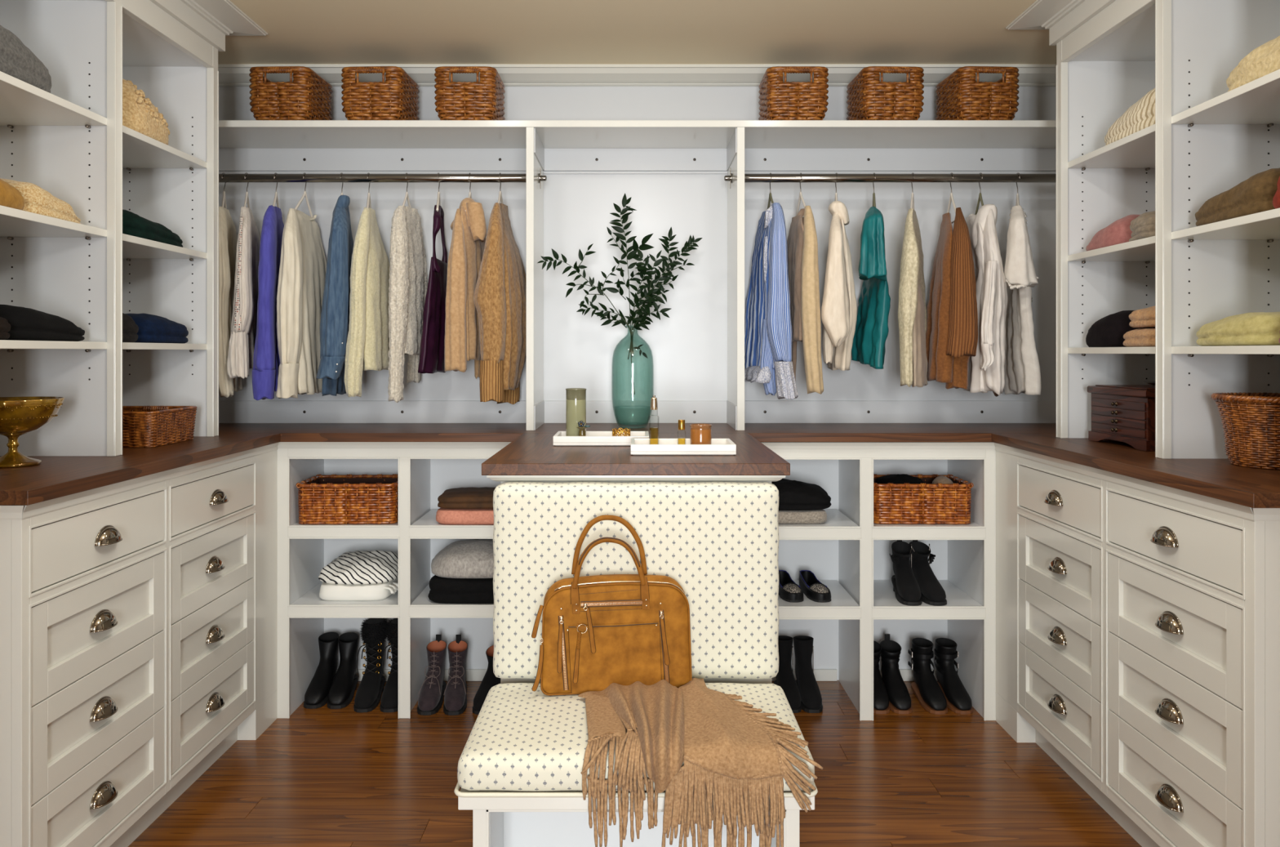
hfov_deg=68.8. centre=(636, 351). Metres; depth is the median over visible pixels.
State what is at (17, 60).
sweater
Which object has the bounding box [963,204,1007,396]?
blouse
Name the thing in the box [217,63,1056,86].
trim
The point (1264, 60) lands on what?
sweater
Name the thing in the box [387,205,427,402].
sweater
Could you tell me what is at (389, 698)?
boot
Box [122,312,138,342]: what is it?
sweater
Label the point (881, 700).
boot
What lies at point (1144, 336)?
sweater
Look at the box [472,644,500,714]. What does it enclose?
boot
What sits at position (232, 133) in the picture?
shelf
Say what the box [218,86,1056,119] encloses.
wall
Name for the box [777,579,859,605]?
shelf
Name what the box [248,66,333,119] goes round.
seagrass basket
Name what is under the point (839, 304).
blouse
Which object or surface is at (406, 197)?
clothes hanger
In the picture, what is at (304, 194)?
clothes hanger
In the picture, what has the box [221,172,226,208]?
clothes hanger
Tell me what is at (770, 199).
clothes hanger
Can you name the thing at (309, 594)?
shelf
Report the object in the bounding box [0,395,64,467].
bowl
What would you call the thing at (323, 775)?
floor
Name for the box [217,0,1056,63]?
ceiling
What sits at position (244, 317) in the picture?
blouse
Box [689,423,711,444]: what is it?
candle
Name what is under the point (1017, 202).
clothes hanger
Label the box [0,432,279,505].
countertop
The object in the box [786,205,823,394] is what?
sweater
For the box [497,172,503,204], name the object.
clothes hanger
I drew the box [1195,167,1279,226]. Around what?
sweater
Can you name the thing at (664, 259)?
leafy branch
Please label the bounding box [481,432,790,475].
countertop
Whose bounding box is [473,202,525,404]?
sweater
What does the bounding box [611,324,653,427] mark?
glass vase
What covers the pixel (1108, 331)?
sweater
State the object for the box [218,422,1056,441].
countertop
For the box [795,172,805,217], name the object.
clothes hanger
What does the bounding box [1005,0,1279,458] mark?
shelving tower
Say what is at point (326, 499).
basket
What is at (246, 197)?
clothes hanger
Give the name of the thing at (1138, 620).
base cabinet
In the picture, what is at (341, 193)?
clothes hanger
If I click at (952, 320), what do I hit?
sweater
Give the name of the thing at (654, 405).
perfume bottle
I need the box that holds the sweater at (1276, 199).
[1272,176,1279,208]
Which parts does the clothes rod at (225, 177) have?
bracket plate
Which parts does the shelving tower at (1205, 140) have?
crown, rail, panel, shelf, shelf, shelf, panel, panel, shelf, shelf, shelf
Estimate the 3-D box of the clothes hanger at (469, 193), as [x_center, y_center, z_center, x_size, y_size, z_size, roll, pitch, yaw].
[-0.639,-0.604,3.595,0.009,0.173,0.261,0,0,-2]
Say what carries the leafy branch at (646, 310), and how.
in the glass vase
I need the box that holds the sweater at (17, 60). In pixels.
[0,24,51,93]
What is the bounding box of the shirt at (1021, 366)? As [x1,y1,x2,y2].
[1004,204,1041,394]
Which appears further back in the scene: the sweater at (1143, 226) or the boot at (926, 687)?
the boot at (926, 687)
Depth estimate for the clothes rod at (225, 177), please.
3.58 m
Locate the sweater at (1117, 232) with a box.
[1085,213,1139,250]
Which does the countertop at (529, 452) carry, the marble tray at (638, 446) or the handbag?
the marble tray at (638, 446)
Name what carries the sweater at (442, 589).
on the cubby unit at (424, 470)
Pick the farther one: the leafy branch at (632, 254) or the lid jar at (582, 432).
the leafy branch at (632, 254)
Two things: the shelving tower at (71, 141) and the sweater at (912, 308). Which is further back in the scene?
the sweater at (912, 308)
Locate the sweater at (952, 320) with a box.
[925,207,977,389]
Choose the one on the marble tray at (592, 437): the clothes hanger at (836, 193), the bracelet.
the bracelet
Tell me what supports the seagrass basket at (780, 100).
on the wardrobe
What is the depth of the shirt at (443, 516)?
3.38 m
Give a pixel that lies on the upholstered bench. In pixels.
(520, 763)
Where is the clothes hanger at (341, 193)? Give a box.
[339,172,343,195]
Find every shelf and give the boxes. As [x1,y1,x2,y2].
[218,120,1056,147]
[291,581,398,604]
[292,520,398,524]
[410,583,493,604]
[411,508,493,524]
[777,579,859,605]
[778,508,857,525]
[873,520,980,525]
[873,579,982,605]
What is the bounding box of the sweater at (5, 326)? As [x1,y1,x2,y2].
[0,316,10,339]
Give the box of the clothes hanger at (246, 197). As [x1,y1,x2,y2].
[244,172,250,208]
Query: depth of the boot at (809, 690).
3.52 m
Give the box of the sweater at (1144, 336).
[1123,327,1155,346]
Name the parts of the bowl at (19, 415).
stem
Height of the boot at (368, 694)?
0.289 m
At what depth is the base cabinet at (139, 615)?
2.39 m
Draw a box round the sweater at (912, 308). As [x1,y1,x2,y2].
[897,208,928,386]
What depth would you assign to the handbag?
2.27 m
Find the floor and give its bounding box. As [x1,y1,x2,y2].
[128,680,1142,846]
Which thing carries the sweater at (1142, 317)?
on the sweater at (1144, 336)
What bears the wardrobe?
on the countertop at (529, 452)
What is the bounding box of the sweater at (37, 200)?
[0,177,80,223]
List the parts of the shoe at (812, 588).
vamp trim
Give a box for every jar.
[576,420,590,435]
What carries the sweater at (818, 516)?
on the cubby unit at (848, 553)
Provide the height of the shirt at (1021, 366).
0.717 m
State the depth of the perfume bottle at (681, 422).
2.65 m
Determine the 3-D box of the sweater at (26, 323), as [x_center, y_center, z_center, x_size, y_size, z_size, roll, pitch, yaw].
[-1.590,-0.074,2.396,0.254,0.089,0.302,0,0,0]
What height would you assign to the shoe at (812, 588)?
0.062 m
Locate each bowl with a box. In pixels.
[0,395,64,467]
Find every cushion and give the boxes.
[457,682,814,791]
[493,481,778,679]
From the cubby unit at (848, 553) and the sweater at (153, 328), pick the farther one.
the cubby unit at (848, 553)
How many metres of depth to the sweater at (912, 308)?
3.39 m
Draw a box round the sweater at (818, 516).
[777,509,826,524]
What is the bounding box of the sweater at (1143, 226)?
[1128,210,1155,241]
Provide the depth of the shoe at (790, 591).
3.44 m
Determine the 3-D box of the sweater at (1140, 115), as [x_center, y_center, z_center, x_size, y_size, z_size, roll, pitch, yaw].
[1.565,-0.704,2.764,0.244,0.144,0.421,0,0,0]
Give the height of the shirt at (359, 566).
0.093 m
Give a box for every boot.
[303,631,339,708]
[327,631,358,708]
[353,617,387,712]
[380,617,398,712]
[417,634,446,715]
[443,634,467,715]
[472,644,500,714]
[773,635,801,712]
[793,635,822,712]
[873,640,889,714]
[879,633,911,714]
[907,637,947,714]
[933,637,973,714]
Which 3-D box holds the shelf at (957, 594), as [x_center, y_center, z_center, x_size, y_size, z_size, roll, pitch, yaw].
[1.040,0.919,3.540,0.404,0.020,0.390,0,0,0]
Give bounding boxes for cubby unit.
[277,441,511,718]
[760,441,995,720]
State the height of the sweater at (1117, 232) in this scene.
0.103 m
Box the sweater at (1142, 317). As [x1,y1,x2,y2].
[1128,305,1155,327]
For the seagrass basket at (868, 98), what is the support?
on the wardrobe
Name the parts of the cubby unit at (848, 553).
panel, panel, counter moulding, panel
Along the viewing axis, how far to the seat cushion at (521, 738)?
2.01 m
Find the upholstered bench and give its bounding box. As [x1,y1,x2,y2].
[453,481,817,846]
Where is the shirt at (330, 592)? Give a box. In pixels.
[319,576,398,600]
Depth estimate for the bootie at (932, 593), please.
3.46 m
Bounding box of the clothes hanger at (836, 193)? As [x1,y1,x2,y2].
[835,172,837,200]
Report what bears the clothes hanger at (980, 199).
hanging from the clothes rod at (748, 177)
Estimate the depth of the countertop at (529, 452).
2.66 m
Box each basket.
[122,405,196,447]
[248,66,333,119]
[295,473,398,524]
[341,66,419,119]
[434,66,505,119]
[758,66,828,119]
[846,66,924,119]
[873,473,973,524]
[935,66,1019,119]
[1210,391,1279,469]
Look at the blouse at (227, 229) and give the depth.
3.40 m
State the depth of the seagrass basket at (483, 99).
3.44 m
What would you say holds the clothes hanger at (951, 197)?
hanging from the clothes rod at (748, 177)
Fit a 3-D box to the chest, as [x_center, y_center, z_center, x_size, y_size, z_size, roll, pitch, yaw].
[1.582,0.195,2.862,0.256,0.180,0.349,0,0,0]
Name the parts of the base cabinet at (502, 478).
cove moulding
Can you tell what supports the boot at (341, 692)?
on the floor
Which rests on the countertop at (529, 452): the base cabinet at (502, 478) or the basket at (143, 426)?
the basket at (143, 426)
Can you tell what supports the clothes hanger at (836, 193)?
hanging from the clothes rod at (748, 177)
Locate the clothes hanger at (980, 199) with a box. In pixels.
[974,172,983,214]
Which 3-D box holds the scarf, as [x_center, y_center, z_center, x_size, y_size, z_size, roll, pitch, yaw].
[1.001,0.511,3.535,0.189,0.107,0.207,0,0,0]
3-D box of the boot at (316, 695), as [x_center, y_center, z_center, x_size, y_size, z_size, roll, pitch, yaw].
[-1.195,1.203,3.557,0.085,0.212,0.246,0,0,-1]
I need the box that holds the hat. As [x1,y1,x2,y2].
[932,475,953,484]
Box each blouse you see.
[218,206,243,397]
[226,206,260,378]
[744,202,798,399]
[821,200,857,370]
[851,206,890,368]
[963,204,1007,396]
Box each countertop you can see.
[0,422,1279,507]
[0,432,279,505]
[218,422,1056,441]
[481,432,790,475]
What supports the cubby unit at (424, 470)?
on the floor
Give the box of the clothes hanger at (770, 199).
[767,172,773,208]
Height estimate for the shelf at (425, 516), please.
0.020 m
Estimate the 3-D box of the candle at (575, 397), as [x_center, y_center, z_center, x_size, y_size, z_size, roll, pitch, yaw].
[-0.189,0.194,2.935,0.065,0.161,0.065,0,0,0]
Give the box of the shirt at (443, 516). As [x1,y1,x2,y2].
[435,507,493,524]
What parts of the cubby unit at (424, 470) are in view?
panel, counter moulding, panel, panel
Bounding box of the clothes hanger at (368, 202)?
[366,172,371,208]
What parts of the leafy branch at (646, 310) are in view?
stem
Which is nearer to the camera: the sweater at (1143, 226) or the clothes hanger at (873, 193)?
the sweater at (1143, 226)
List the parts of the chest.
knob, knob, knob, knob, drawer, drawer, drawer, drawer, lid, lid panel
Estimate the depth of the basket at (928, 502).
3.39 m
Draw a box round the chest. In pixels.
[1087,384,1155,451]
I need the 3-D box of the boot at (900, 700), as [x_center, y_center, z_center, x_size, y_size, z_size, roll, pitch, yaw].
[0.971,1.200,3.505,0.085,0.218,0.246,0,0,1]
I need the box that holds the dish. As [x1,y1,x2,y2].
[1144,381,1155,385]
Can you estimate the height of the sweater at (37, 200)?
0.096 m
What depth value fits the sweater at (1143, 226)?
2.68 m
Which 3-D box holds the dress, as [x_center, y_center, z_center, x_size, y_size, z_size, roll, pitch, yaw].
[-0.760,-0.243,3.585,0.084,0.646,0.301,0,0,2]
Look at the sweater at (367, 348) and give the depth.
3.44 m
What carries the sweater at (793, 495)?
on the sweater at (818, 516)
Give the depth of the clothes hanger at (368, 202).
3.58 m
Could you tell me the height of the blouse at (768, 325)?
0.729 m
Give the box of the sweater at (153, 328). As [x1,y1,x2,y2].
[125,313,188,342]
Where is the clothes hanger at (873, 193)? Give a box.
[872,172,875,207]
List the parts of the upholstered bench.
panel, frame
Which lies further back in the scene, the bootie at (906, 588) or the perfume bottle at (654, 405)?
the bootie at (906, 588)
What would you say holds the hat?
in the basket at (928, 502)
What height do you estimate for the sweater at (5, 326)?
0.076 m
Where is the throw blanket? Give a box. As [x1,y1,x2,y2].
[577,677,822,846]
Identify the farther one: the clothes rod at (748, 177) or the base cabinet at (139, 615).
the clothes rod at (748, 177)
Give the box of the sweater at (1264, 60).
[1226,35,1279,92]
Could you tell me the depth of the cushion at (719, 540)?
2.37 m
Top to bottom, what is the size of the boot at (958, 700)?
0.205 m
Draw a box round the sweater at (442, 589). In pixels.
[427,574,493,603]
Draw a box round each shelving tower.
[0,0,267,456]
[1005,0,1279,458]
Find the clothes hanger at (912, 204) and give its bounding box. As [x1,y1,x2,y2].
[910,172,914,209]
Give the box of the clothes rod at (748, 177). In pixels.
[724,167,1056,188]
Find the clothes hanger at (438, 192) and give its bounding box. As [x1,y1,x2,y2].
[435,172,440,211]
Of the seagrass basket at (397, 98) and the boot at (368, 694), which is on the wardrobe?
the seagrass basket at (397, 98)
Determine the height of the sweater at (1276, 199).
0.155 m
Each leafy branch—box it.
[537,243,631,359]
[576,300,631,351]
[604,192,653,394]
[624,248,657,348]
[629,304,671,357]
[631,226,680,356]
[632,235,702,354]
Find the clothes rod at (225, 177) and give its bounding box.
[218,167,546,188]
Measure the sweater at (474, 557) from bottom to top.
0.110 m
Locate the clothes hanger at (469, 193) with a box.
[465,172,471,211]
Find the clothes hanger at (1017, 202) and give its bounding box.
[1015,172,1020,205]
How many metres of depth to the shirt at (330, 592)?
3.41 m
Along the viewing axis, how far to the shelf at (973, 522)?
3.39 m
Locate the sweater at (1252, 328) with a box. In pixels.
[1195,311,1279,346]
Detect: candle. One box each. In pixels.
[565,387,586,435]
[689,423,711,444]
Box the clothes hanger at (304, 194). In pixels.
[294,172,313,217]
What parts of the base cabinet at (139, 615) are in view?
panel, drawer, drawer, drawer, drawer, drawer pull, drawer pull, drawer pull, drawer pull, counter moulding, drawer, drawer, drawer, drawer, drawer pull, drawer pull, drawer pull, drawer pull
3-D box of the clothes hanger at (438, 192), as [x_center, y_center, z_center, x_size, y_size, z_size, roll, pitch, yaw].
[-0.759,-0.607,3.595,0.010,0.167,0.264,0,0,-10]
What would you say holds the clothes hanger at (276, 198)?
hanging from the clothes rod at (225, 177)
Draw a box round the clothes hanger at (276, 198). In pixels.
[272,172,279,207]
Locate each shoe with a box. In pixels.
[778,569,803,602]
[799,569,831,602]
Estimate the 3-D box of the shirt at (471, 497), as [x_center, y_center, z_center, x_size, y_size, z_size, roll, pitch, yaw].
[-0.580,0.541,3.505,0.304,0.051,0.265,0,0,0]
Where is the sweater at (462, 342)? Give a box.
[444,197,486,378]
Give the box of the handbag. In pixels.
[531,515,692,695]
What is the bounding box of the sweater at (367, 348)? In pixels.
[344,207,390,396]
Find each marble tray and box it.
[553,431,648,445]
[631,438,736,454]
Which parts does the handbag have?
zip pull, zip pull, handle, handle, zip pull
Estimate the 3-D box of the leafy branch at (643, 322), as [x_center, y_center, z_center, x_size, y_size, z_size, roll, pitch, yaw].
[0.048,-0.078,3.498,0.159,0.204,0.072,0,0,33]
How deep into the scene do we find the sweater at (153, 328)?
2.90 m
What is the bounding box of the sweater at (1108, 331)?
[1085,310,1142,346]
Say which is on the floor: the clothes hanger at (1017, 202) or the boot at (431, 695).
the boot at (431, 695)
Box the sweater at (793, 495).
[771,478,831,510]
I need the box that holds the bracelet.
[612,427,630,435]
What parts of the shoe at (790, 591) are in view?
vamp trim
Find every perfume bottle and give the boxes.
[650,395,657,427]
[678,419,684,438]
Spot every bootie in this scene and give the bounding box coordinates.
[889,539,921,605]
[908,539,946,605]
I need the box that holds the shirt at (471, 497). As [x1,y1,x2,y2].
[437,486,495,508]
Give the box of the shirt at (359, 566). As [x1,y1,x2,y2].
[318,550,398,583]
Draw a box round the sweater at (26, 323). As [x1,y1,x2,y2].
[0,304,84,341]
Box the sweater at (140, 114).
[122,78,169,145]
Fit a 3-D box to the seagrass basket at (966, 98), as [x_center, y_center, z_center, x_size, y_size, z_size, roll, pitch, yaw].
[1.300,-0.951,3.576,0.234,0.205,0.284,0,0,-3]
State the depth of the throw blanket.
1.90 m
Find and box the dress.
[417,204,447,373]
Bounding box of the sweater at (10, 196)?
[0,178,24,209]
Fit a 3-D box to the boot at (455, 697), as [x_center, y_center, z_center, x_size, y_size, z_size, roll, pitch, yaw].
[-0.673,1.200,3.494,0.085,0.219,0.246,0,0,-7]
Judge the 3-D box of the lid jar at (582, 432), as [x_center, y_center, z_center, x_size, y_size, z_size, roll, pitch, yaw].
[-0.166,0.243,2.885,0.037,0.063,0.037,0,0,45]
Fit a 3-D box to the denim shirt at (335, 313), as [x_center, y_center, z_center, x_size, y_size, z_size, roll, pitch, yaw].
[-1.125,-0.208,3.545,0.114,0.743,0.387,0,0,-8]
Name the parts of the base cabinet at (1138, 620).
drawer pull, drawer pull, drawer pull, drawer pull, drawer, drawer, drawer, drawer, counter moulding, drawer pull, drawer pull, drawer pull, drawer pull, drawer, drawer, drawer, drawer, panel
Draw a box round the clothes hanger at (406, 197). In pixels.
[402,172,411,207]
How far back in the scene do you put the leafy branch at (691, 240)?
3.57 m
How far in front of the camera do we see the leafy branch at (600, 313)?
3.50 m
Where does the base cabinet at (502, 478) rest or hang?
on the floor
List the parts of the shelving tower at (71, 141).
panel, shelf, shelf, shelf, panel, panel, shelf, shelf, shelf, rail, crown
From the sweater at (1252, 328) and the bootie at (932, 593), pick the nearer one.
the sweater at (1252, 328)
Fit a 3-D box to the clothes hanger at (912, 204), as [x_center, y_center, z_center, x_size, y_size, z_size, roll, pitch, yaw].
[1.062,-0.597,3.595,0.015,0.185,0.276,0,0,18]
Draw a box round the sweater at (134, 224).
[122,208,182,247]
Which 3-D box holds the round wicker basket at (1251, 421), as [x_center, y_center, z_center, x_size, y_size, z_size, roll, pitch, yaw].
[1.607,0.196,2.345,0.284,0.180,0.283,0,0,-25]
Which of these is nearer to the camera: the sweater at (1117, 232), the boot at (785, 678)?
the sweater at (1117, 232)
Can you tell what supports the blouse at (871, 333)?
hanging from the clothes hanger at (873, 193)
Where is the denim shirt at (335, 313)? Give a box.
[315,195,353,395]
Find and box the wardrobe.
[218,120,1056,430]
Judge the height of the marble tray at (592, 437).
0.030 m
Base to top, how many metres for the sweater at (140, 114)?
0.196 m
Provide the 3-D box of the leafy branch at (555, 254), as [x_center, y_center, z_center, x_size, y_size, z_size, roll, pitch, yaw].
[-0.198,-0.189,3.483,0.382,0.433,0.088,0,0,-28]
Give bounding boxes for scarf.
[875,473,924,483]
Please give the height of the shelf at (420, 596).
0.020 m
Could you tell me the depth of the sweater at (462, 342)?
3.40 m
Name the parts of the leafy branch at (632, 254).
stem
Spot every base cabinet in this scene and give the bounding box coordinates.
[0,442,278,846]
[486,475,785,683]
[994,442,1279,846]
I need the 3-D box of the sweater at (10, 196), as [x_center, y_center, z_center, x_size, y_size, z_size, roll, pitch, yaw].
[-1.595,-0.390,2.154,0.254,0.106,0.302,0,0,0]
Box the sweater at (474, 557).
[431,538,493,577]
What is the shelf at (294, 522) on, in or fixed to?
attached to the cubby unit at (424, 470)
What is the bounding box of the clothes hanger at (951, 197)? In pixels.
[946,172,955,223]
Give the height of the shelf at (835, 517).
0.020 m
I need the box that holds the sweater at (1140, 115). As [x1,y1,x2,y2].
[1104,87,1155,145]
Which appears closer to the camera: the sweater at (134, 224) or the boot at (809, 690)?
the sweater at (134, 224)
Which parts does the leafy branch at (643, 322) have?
stem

